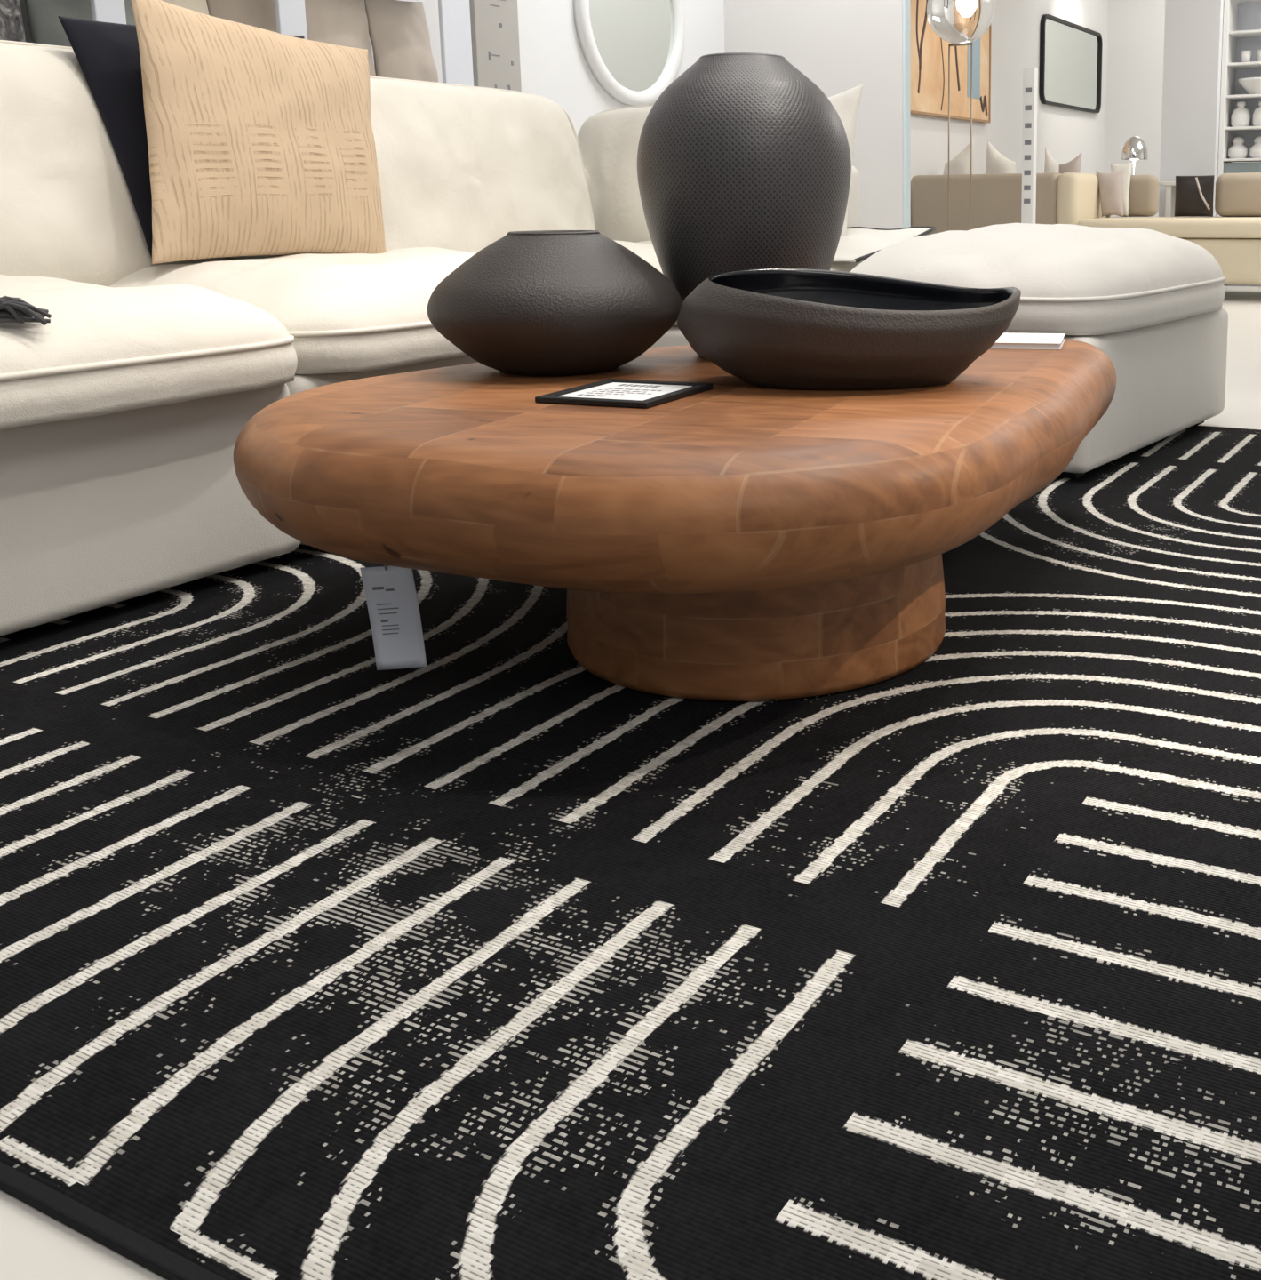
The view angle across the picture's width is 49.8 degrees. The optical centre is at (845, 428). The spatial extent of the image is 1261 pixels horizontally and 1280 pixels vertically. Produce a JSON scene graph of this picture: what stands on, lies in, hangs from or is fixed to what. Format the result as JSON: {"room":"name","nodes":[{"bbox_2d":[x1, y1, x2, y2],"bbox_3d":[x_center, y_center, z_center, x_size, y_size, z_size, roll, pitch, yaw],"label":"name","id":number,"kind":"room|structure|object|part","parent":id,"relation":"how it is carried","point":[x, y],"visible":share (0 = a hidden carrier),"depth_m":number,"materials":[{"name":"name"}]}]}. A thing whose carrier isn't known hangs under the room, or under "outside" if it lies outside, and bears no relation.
{"room":"store","nodes":[
{"label":"store","id":0,"kind":"room"},
{"bbox_2d":[0,284,1260,1279],"bbox_3d":[2.200,-0.138,5.043,7.800,0.100,17.900,4,11,27],"label":"floor","id":1,"kind":"structure","parent":0,"point":[35,1245],"depth_m":0.92,"materials":[{"name":"white"}]},
{"bbox_2d":[19,0,473,86],"bbox_3d":[-2.113,-1.140,4.283,0.453,2.210,2.160,4,11,27],"label":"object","id":2,"kind":"object","parent":1,"relation":"on","point":[454,15],"visible":0.02,"depth_m":4.96,"materials":[{"name":"white paint"}]},
{"bbox_2d":[0,0,26,42],"bbox_3d":[-2.425,-1.077,3.609,0.169,0.589,0.422,6,12,35],"label":"pillow","id":3,"kind":"object","parent":2,"relation":"on","point":[12,26],"visible":0.2,"depth_m":3.71,"materials":[{"name":"grey fabric"}]},
{"bbox_2d":[24,0,135,47],"bbox_3d":[-2.237,-1.141,3.968,0.151,0.589,0.385,4,11,27],"label":"pillow","id":4,"kind":"object","parent":2,"relation":"on","point":[45,27],"visible":0.08,"depth_m":3.82,"materials":[{"name":"grey fabric"}]},
{"bbox_3d":[-2.106,-1.061,3.828,0.020,2.210,0.093,4,11,27],"label":"post","id":5,"kind":"part","parent":2,"relation":"part of","materials":[{"name":"white paint"}]},
{"bbox_2d":[160,0,209,15],"bbox_3d":[-2.099,-1.194,4.238,0.158,0.599,0.210,4,11,27],"label":"pillow","id":6,"kind":"object","parent":2,"relation":"on","point":[196,5],"visible":0.06,"depth_m":4.21,"materials":[{"name":"beige fabric"}]},
{"bbox_3d":[-2.311,-1.155,4.382,0.010,2.210,2.160,4,11,27],"label":"panel","id":7,"kind":"part","parent":2,"relation":"part of","materials":[{"name":"white"}]},
{"bbox_2d":[206,0,277,32],"bbox_3d":[-1.976,-1.230,4.471,0.158,0.589,0.324,3,11,21],"label":"pillow","id":8,"kind":"object","parent":2,"relation":"on","point":[258,13],"visible":0.13,"depth_m":4.40,"materials":[{"name":"beige fabric"}]},
{"bbox_3d":[-1.814,-1.161,4.391,0.020,2.210,0.108,4,11,27],"label":"post","id":9,"kind":"part","parent":2,"relation":"part of","materials":[{"name":"white paint"}]},
{"bbox_2d":[304,0,375,76],"bbox_3d":[-1.822,-1.289,4.775,0.156,0.599,0.358,4,11,24],"label":"pillow","id":10,"kind":"object","parent":2,"relation":"on","point":[339,22],"visible":0.21,"depth_m":4.73,"materials":[{"name":"fabric"}]},
{"bbox_2d":[364,0,438,82],"bbox_3d":[-1.671,-1.338,5.068,0.159,0.594,0.300,4,11,27],"label":"pillow","id":11,"kind":"object","parent":2,"relation":"on","point":[398,30],"visible":0.54,"depth_m":4.98,"materials":[{"name":"fabric"}]},
{"bbox_3d":[-1.468,-1.280,5.059,0.020,2.210,0.150,4,11,27],"label":"post","id":12,"kind":"part","parent":2,"relation":"part of","materials":[{"name":"white paint"}]},
{"bbox_2d":[0,424,1260,1279],"bbox_3d":[-0.104,0.241,2.644,2.744,0.009,3.524,4,11,27],"label":"area rug","id":13,"kind":"object","parent":1,"relation":"on","point":[499,957],"visible":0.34,"depth_m":1.26,"materials":[{"name":"black fabric"}]},
{"bbox_2d":[0,40,866,636],"bbox_3d":[-1.271,-0.307,2.840,1.408,1.024,4.346,4,11,27],"label":"sectional sofa","id":14,"kind":"object","parent":13,"relation":"on","point":[123,414],"visible":0.39,"depth_m":2.57,"materials":[{"name":"beige fabric"}]},
{"bbox_2d":[0,296,51,325],"bbox_3d":[-1.249,-0.179,2.005,0.101,0.044,0.072,-3,10,-12],"label":"tassel","id":15,"kind":"object","parent":14,"relation":"on","point":[12,309],"visible":1,"depth_m":1.98,"materials":[{"name":"black fabric"}]},
{"bbox_2d":[0,42,274,287],"bbox_3d":[-1.709,-0.522,2.795,0.282,0.559,1.182,4,11,27],"label":"cushion","id":16,"kind":"object","parent":14,"relation":"on","point":[68,212],"depth_m":2.76,"materials":[{"name":"beige fabric"}]},
{"bbox_2d":[0,273,297,430],"bbox_3d":[-1.624,-0.138,2.182,0.969,0.204,1.113,4,11,27],"label":"seat cushion","id":17,"kind":"object","parent":14,"relation":"on","point":[103,350],"depth_m":2.15,"materials":[{"name":"beige fabric"}]},
{"bbox_3d":[-1.754,0.118,2.291,1.060,0.338,1.096,4,11,27],"label":"frame","id":18,"kind":"part","parent":14,"relation":"part of","materials":[{"name":"white fabric"}]},
{"bbox_2d":[57,16,304,258],"bbox_3d":[-1.462,-0.672,3.089,0.148,0.533,0.643,5,11,30],"label":"throw pillow","id":19,"kind":"object","parent":14,"relation":"on","point":[107,53],"visible":0.26,"depth_m":2.87,"materials":[{"name":"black fabric"}]},
{"bbox_2d":[130,0,386,263],"bbox_3d":[-1.326,-0.671,3.063,0.194,0.587,0.700,6,12,32],"label":"throw pillow","id":20,"kind":"object","parent":14,"relation":"on","point":[260,141],"visible":0.99,"depth_m":2.96,"materials":[{"name":"beige fabric"}]},
{"bbox_2d":[108,247,477,374],"bbox_3d":[-1.139,-0.311,3.151,0.938,0.214,1.116,4,11,27],"label":"seat cushion","id":21,"kind":"object","parent":14,"relation":"on","point":[344,313],"depth_m":2.68,"materials":[{"name":"beige fabric"}]},
{"bbox_3d":[-1.255,-0.053,3.256,1.060,0.338,1.096,4,11,27],"label":"frame","id":22,"kind":"part","parent":14,"relation":"part of","materials":[{"name":"brown wood"}]},
{"bbox_2d":[369,78,595,252],"bbox_3d":[-1.175,-0.715,3.875,0.272,0.565,1.273,4,11,27],"label":"cushion","id":23,"kind":"object","parent":14,"relation":"on","point":[460,167],"depth_m":3.85,"materials":[{"name":"beige fabric"}]},
{"bbox_3d":[-1.818,-0.383,3.090,0.200,0.500,4.300,4,11,27],"label":"frame","id":24,"kind":"part","parent":14,"relation":"part of","materials":[{"name":"beige fabric"}]},
{"bbox_2d":[578,106,652,242],"bbox_3d":[-0.487,-0.818,4.505,1.035,0.545,0.256,4,11,27],"label":"cushion","id":25,"kind":"object","parent":14,"relation":"on","point":[609,140],"depth_m":4.55,"materials":[{"name":"beige fabric"}]},
{"bbox_3d":[-0.592,-0.222,4.201,1.370,0.338,1.208,4,11,27],"label":"frame","id":26,"kind":"part","parent":14,"relation":"part of","materials":[{"name":"white fabric"}]},
{"bbox_2d":[615,240,866,325],"bbox_3d":[-0.521,-0.471,4.068,1.197,0.200,1.134,4,11,27],"label":"seat cushion","id":27,"kind":"object","parent":14,"relation":"on","point":[644,249],"depth_m":3.86,"materials":[{"name":"beige fabric"}]},
{"bbox_2d":[827,83,863,236],"bbox_3d":[-0.138,-0.836,4.203,0.404,0.483,0.157,4,11,24],"label":"throw pillow","id":28,"kind":"object","parent":14,"relation":"on","point":[846,104],"visible":0.15,"depth_m":4.11,"materials":[{"name":"white fabric"}]},
{"bbox_3d":[-0.383,-0.674,4.701,0.930,0.500,0.160,4,11,27],"label":"frame","id":29,"kind":"part","parent":14,"relation":"part of","materials":[{"name":"beige fabric"}]},
{"bbox_2d":[833,225,936,262],"bbox_3d":[0.003,-0.569,4.090,0.362,0.090,0.646,4,11,27],"label":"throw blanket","id":30,"kind":"object","parent":14,"relation":"on","point":[860,244],"visible":0.56,"depth_m":4.07,"materials":[{"name":"white fabric"}]},
{"bbox_2d":[233,339,1116,701],"bbox_3d":[-0.187,0.092,2.352,1.248,0.386,1.635,4,11,27],"label":"coffee table","id":31,"kind":"object","parent":13,"relation":"on","point":[735,540],"visible":0.84,"depth_m":1.72,"materials":[{"name":"brown wood"}]},
{"bbox_2d":[360,565,427,670],"bbox_3d":[-0.632,0.256,1.860,0.080,0.177,0.016,0,10,1],"label":"tag","id":32,"kind":"object","parent":31,"relation":"hanging from","point":[390,591],"visible":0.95,"depth_m":1.87,"materials":[{"name":"white paper"}]},
{"bbox_2d":[426,230,682,375],"bbox_3d":[-0.511,-0.226,2.356,0.440,0.244,0.440,-8,12,-38],"label":"vase","id":33,"kind":"object","parent":31,"relation":"on","point":[534,302],"visible":1,"depth_m":2.21,"materials":[{"name":"black ceramic"}]},
{"bbox_2d":[535,378,713,408],"bbox_3d":[-0.335,-0.055,2.044,0.190,0.009,0.215,3,10,21],"label":"framed card","id":34,"kind":"object","parent":31,"relation":"on","point":[609,392],"visible":1,"depth_m":2.03,"materials":[{"name":"white paper"}]},
{"bbox_2d":[637,52,851,358],"bbox_3d":[-0.188,-0.415,2.514,0.400,0.556,0.400,-6,11,-27],"label":"vase","id":35,"kind":"object","parent":31,"relation":"on","point":[744,163],"visible":0.88,"depth_m":2.35,"materials":[{"name":"black ceramic"}]},
{"bbox_2d":[677,268,1021,390],"bbox_3d":[0.006,-0.163,2.156,0.555,0.178,0.352,0,10,0],"label":"oval bowl","id":36,"kind":"object","parent":31,"relation":"on","point":[800,329],"visible":1,"depth_m":2.04,"materials":[{"name":"black ceramic"}]},
{"bbox_2d":[990,332,1065,349],"bbox_3d":[0.309,-0.180,2.725,0.274,0.012,0.192,2,10,12],"label":"booklet","id":37,"kind":"object","parent":31,"relation":"on","point":[1009,340],"visible":0.39,"depth_m":2.65,"materials":[{"name":"white paper"}]},
{"bbox_2d":[849,223,1228,479],"bbox_3d":[0.548,-0.275,3.776,0.833,0.609,1.156,6,12,33],"label":"ottoman","id":38,"kind":"object","parent":13,"relation":"on","point":[1151,300],"visible":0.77,"depth_m":3.38,"materials":[{"name":"white fabric"}]},
{"bbox_2d":[849,223,1225,335],"bbox_3d":[0.551,-0.447,3.743,0.822,0.259,1.156,6,12,33],"label":"seat cushion","id":39,"kind":"object","parent":38,"relation":"on","point":[1071,279],"depth_m":3.33,"materials":[{"name":"white fabric"}]},
{"bbox_3d":[0.535,-0.160,3.805,0.800,0.330,1.070,6,12,33],"label":"frame","id":40,"kind":"part","parent":38,"relation":"part of","materials":[{"name":"white fabric"}]},
{"bbox_2d":[927,0,994,231],"bbox_3d":[0.691,-1.695,7.999,0.400,1.990,0.400,4,11,27],"label":"floor lamp","id":41,"kind":"object","parent":1,"relation":"on","point":[957,22],"visible":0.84,"depth_m":7.76,"materials":[{"name":"brown metal"}]},
{"bbox_3d":[0.684,-2.479,7.864,0.400,0.400,0.400,4,11,27],"label":"glass globe","id":42,"kind":"part","parent":41,"relation":"part of","materials":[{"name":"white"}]},
{"bbox_2d":[1021,66,1038,223],"bbox_3d":[1.184,-1.549,8.566,0.080,1.500,0.062,4,11,27],"label":"marker post","id":43,"kind":"object","parent":1,"relation":"on","point":[1030,75],"visible":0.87,"depth_m":8.50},
{"bbox_2d":[911,172,1260,285],"bbox_3d":[1.945,-1.406,9.596,2.780,0.855,1.150,4,11,27],"label":"sofa","id":44,"kind":"object","parent":1,"relation":"on","point":[1234,238],"visible":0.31,"depth_m":9.30,"materials":[{"name":"beige fabric"}]},
{"bbox_2d":[943,136,974,175],"bbox_3d":[0.826,-1.867,10.077,0.378,0.670,0.172,3,11,21],"label":"cushion","id":45,"kind":"object","parent":44,"relation":"on","point":[961,164],"visible":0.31,"depth_m":10.01,"materials":[{"name":"white fabric"}]},
{"bbox_3d":[1.025,-1.457,9.613,1.120,0.745,0.260,4,11,27],"label":"panel","id":46,"kind":"part","parent":44,"relation":"part of","materials":[{"name":"beige fabric"}]},
{"bbox_2d":[985,139,1015,174],"bbox_3d":[1.189,-1.835,9.932,0.357,0.650,0.171,6,12,34],"label":"cushion","id":47,"kind":"object","parent":44,"relation":"on","point":[996,163],"visible":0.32,"depth_m":9.92,"materials":[{"name":"white fabric"}]},
{"bbox_2d":[1044,147,1060,173],"bbox_3d":[1.598,-1.844,10.133,0.200,0.591,0.162,4,11,27],"label":"cushion","id":48,"kind":"object","parent":44,"relation":"on","point":[1051,165],"visible":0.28,"depth_m":10.11,"materials":[{"name":"white fabric"}]},
{"bbox_2d":[1058,152,1082,174],"bbox_3d":[1.649,-1.766,9.823,0.170,0.542,0.164,4,11,27],"label":"cushion","id":49,"kind":"object","parent":44,"relation":"on","point":[1074,165],"visible":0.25,"depth_m":9.78,"materials":[{"name":"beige fabric"}]},
{"bbox_3d":[1.730,-1.463,9.612,0.155,0.745,0.900,4,11,27],"label":"arm","id":50,"kind":"part","parent":44,"relation":"part of","materials":[{"name":"beige fabric"}]},
{"bbox_2d":[1096,170,1123,216],"bbox_3d":[1.905,-1.688,9.574,0.209,0.329,0.124,2,10,15],"label":"cushion","id":51,"kind":"object","parent":44,"relation":"on","point":[1110,184],"visible":1,"depth_m":9.53,"materials":[{"name":"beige fabric"}]},
{"bbox_2d":[1107,162,1132,216],"bbox_3d":[2.022,-1.756,9.783,0.160,0.394,0.118,4,11,27],"label":"cushion","id":52,"kind":"object","parent":44,"relation":"on","point":[1126,168],"visible":0.54,"depth_m":9.74,"materials":[{"name":"white fabric"}]},
{"bbox_2d":[1118,175,1159,216],"bbox_3d":[2.168,-1.727,9.885,0.315,0.305,0.180,4,11,27],"label":"cushion","id":53,"kind":"object","parent":44,"relation":"on","point":[1144,189],"depth_m":9.79,"materials":[{"name":"beige fabric"}]},
{"bbox_2d":[1077,216,1260,238],"bbox_3d":[2.480,-1.399,9.240,1.505,0.123,1.010,4,11,27],"label":"cushion","id":54,"kind":"object","parent":44,"relation":"on","point":[1177,227],"depth_m":8.81,"materials":[{"name":"beige fabric"}]},
{"bbox_2d":[1175,175,1215,216],"bbox_3d":[2.454,-1.631,9.347,0.270,0.285,0.107,4,11,27],"label":"leather cushion","id":55,"kind":"object","parent":44,"relation":"on","point":[1195,195],"visible":1,"depth_m":9.32,"materials":[{"name":"leather"}]},
{"bbox_2d":[1215,172,1260,216],"bbox_3d":[2.980,-1.640,9.337,0.715,0.305,0.290,4,11,27],"label":"cushion","id":56,"kind":"object","parent":44,"relation":"on","point":[1237,195],"depth_m":9.30,"materials":[{"name":"beige fabric"}]},
{"bbox_2d":[1159,181,1189,216],"bbox_3d":[2.273,-1.472,10.138,0.690,0.795,0.220,4,11,27],"label":"console table","id":57,"kind":"object","parent":1,"relation":"on","point":[1171,186],"visible":0.11,"depth_m":9.92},
{"bbox_2d":[1120,136,1148,175],"bbox_3d":[2.193,-2.040,10.079,0.200,0.345,0.200,4,11,27],"label":"table lamp","id":58,"kind":"object","parent":57,"relation":"on","point":[1134,148],"visible":0.88,"depth_m":10.00,"materials":[{"name":"silver metal"}]},
{"bbox_3d":[2.192,-2.124,10.065,0.200,0.175,0.200,4,11,27],"label":"lamp shade","id":59,"kind":"part","parent":58,"relation":"part of","materials":[{"name":"silver metal"}]},
{"bbox_3d":[2.417,-1.431,9.974,0.036,0.766,0.036,4,11,27],"label":"leg","id":60,"kind":"part","parent":57,"relation":"part of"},
{"bbox_3d":[2.495,-1.457,10.123,0.036,0.766,0.036,4,11,27],"label":"leg","id":61,"kind":"part","parent":57,"relation":"part of","materials":[{"name":"white wood"}]},
{"bbox_2d":[1216,0,1260,216],"bbox_3d":[3.427,-2.522,9.942,1.145,2.910,0.350,4,11,27],"label":"shelving unit","id":62,"kind":"object","parent":1,"relation":"on","point":[1242,26],"visible":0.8,"depth_m":10.14,"materials":[{"name":"white paint"}]},
{"bbox_3d":[2.934,-2.561,10.190,0.040,2.910,0.350,4,11,27],"label":"panel","id":63,"kind":"part","parent":62,"relation":"part of","materials":[{"name":"white wood"}]},
{"bbox_2d":[1228,136,1247,158],"bbox_3d":[3.011,-2.147,10.183,0.150,0.165,0.150,4,11,27],"label":"ceramic jar","id":64,"kind":"object","parent":62,"relation":"on","point":[1237,150],"visible":0.88,"depth_m":10.14,"materials":[{"name":"white ceramic"}]},
{"bbox_2d":[1231,101,1250,127],"bbox_3d":[3.018,-2.392,10.136,0.140,0.195,0.140,4,11,27],"label":"ceramic jar","id":65,"kind":"object","parent":62,"relation":"on","point":[1241,116],"visible":0.89,"depth_m":10.09,"materials":[{"name":"white ceramic"}]},
{"bbox_2d":[1241,50,1251,62],"bbox_3d":[3.027,-2.799,10.037,0.072,0.090,0.072,4,11,27],"label":"cup","id":66,"kind":"object","parent":62,"relation":"on","point":[1245,54],"visible":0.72,"depth_m":10.01,"materials":[{"name":"white ceramic"}]},
{"bbox_3d":[3.498,-3.011,10.008,1.067,1.930,0.013,4,11,27],"label":"panel","id":67,"kind":"part","parent":62,"relation":"part of","materials":[{"name":"white paint"}]},
{"bbox_2d":[1239,77,1260,94],"bbox_3d":[3.154,-2.580,10.055,0.350,0.120,0.350,4,11,27],"label":"serving bowl","id":68,"kind":"object","parent":62,"relation":"on","point":[1252,85],"visible":0.81,"depth_m":9.97,"materials":[{"name":"white ceramic"}]},
{"bbox_2d":[1249,136,1260,158],"bbox_3d":[3.154,-2.135,10.112,0.150,0.165,0.150,4,11,27],"label":"ceramic jar","id":69,"kind":"object","parent":62,"relation":"on","point":[1255,151],"visible":0.91,"depth_m":10.07,"materials":[{"name":"white ceramic"}]},
{"bbox_2d":[1253,101,1260,126],"bbox_3d":[3.160,-2.381,10.065,0.140,0.195,0.140,4,11,27],"label":"ceramic jar","id":70,"kind":"object","parent":62,"relation":"on","point":[1257,115],"visible":0.91,"depth_m":10.03,"materials":[{"name":"white ceramic"}]},
{"bbox_2d":[1257,49,1260,61],"bbox_3d":[3.134,-2.790,9.983,0.072,0.090,0.072,4,11,27],"label":"cup","id":71,"kind":"object","parent":62,"relation":"on","point":[1259,51],"visible":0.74,"depth_m":9.96,"materials":[{"name":"white ceramic"}]},
{"bbox_2d":[397,0,1108,179],"bbox_3d":[-1.244,-2.086,6.481,0.100,3.310,17.900,4,11,27],"label":"wall","id":72,"kind":"structure","parent":0,"point":[555,68],"depth_m":10.60,"materials":[{"name":"white paint"}]},
{"bbox_2d":[469,0,521,91],"bbox_3d":[-1.521,-1.288,5.876,0.030,1.950,0.280,4,11,27],"label":"board","id":73,"kind":"object","parent":72,"relation":"attached to","point":[493,23],"visible":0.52,"depth_m":5.79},
{"bbox_2d":[573,0,685,105],"bbox_3d":[-1.062,-2.075,6.674,0.050,0.890,0.890,4,11,27],"label":"round mirror","id":74,"kind":"object","parent":72,"relation":"attached to","point":[634,49],"visible":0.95,"depth_m":6.70,"materials":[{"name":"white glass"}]},
{"bbox_2d":[589,0,674,91],"bbox_3d":[-1.072,-2.075,6.678,0.006,0.760,0.760,4,11,27],"label":"mirror glass","id":75,"kind":"object","parent":74,"relation":"attached to","point":[635,39],"depth_m":6.71,"materials":[{"name":"white mirror"}]},
{"bbox_2d":[911,0,991,123],"bbox_3d":[0.807,-3.274,10.201,0.045,1.750,1.660,4,11,27],"label":"painting","id":76,"kind":"object","parent":72,"relation":"attached to","point":[929,52],"visible":0.7,"depth_m":10.18,"materials":[{"name":"brown wood"}]},
{"bbox_2d":[1039,14,1103,112],"bbox_3d":[2.224,-3.528,12.979,0.040,0.800,1.860,4,11,27],"label":"framed mirror","id":77,"kind":"object","parent":72,"relation":"attached to","point":[1070,53],"visible":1,"depth_m":12.91,"materials":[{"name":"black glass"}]},
{"bbox_2d":[723,0,903,228],"bbox_3d":[-0.172,-2.228,7.251,1.100,3.310,0.070,4,11,27],"label":"wall partition","id":78,"kind":"structure","parent":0,"point":[841,46],"depth_m":7.17,"materials":[{"name":"grey paint"}]},
{"bbox_2d":[903,0,911,227],"bbox_3d":[0.325,-2.189,7.001,0.015,3.310,0.070,4,11,27],"label":"trim","id":79,"kind":"structure","parent":78,"relation":"attached to","point":[907,4],"depth_m":7.08,"materials":[{"name":"white paint"}]},
{"bbox_2d":[1104,0,1252,217],"bbox_3d":[6.227,-3.183,12.450,7.700,3.310,0.100,4,11,27],"label":"wall","id":80,"kind":"structure","parent":0,"point":[1136,28],"depth_m":13.96,"materials":[{"name":"white paint"}]},
{"bbox_2d":[1159,0,1224,216],"bbox_3d":[2.718,-2.770,10.236,0.413,3.310,0.500,4,11,27],"label":"wall pier","id":81,"kind":"object","parent":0,"point":[1193,28],"visible":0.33,"depth_m":10.04,"materials":[{"name":"white paint"}]}
]}

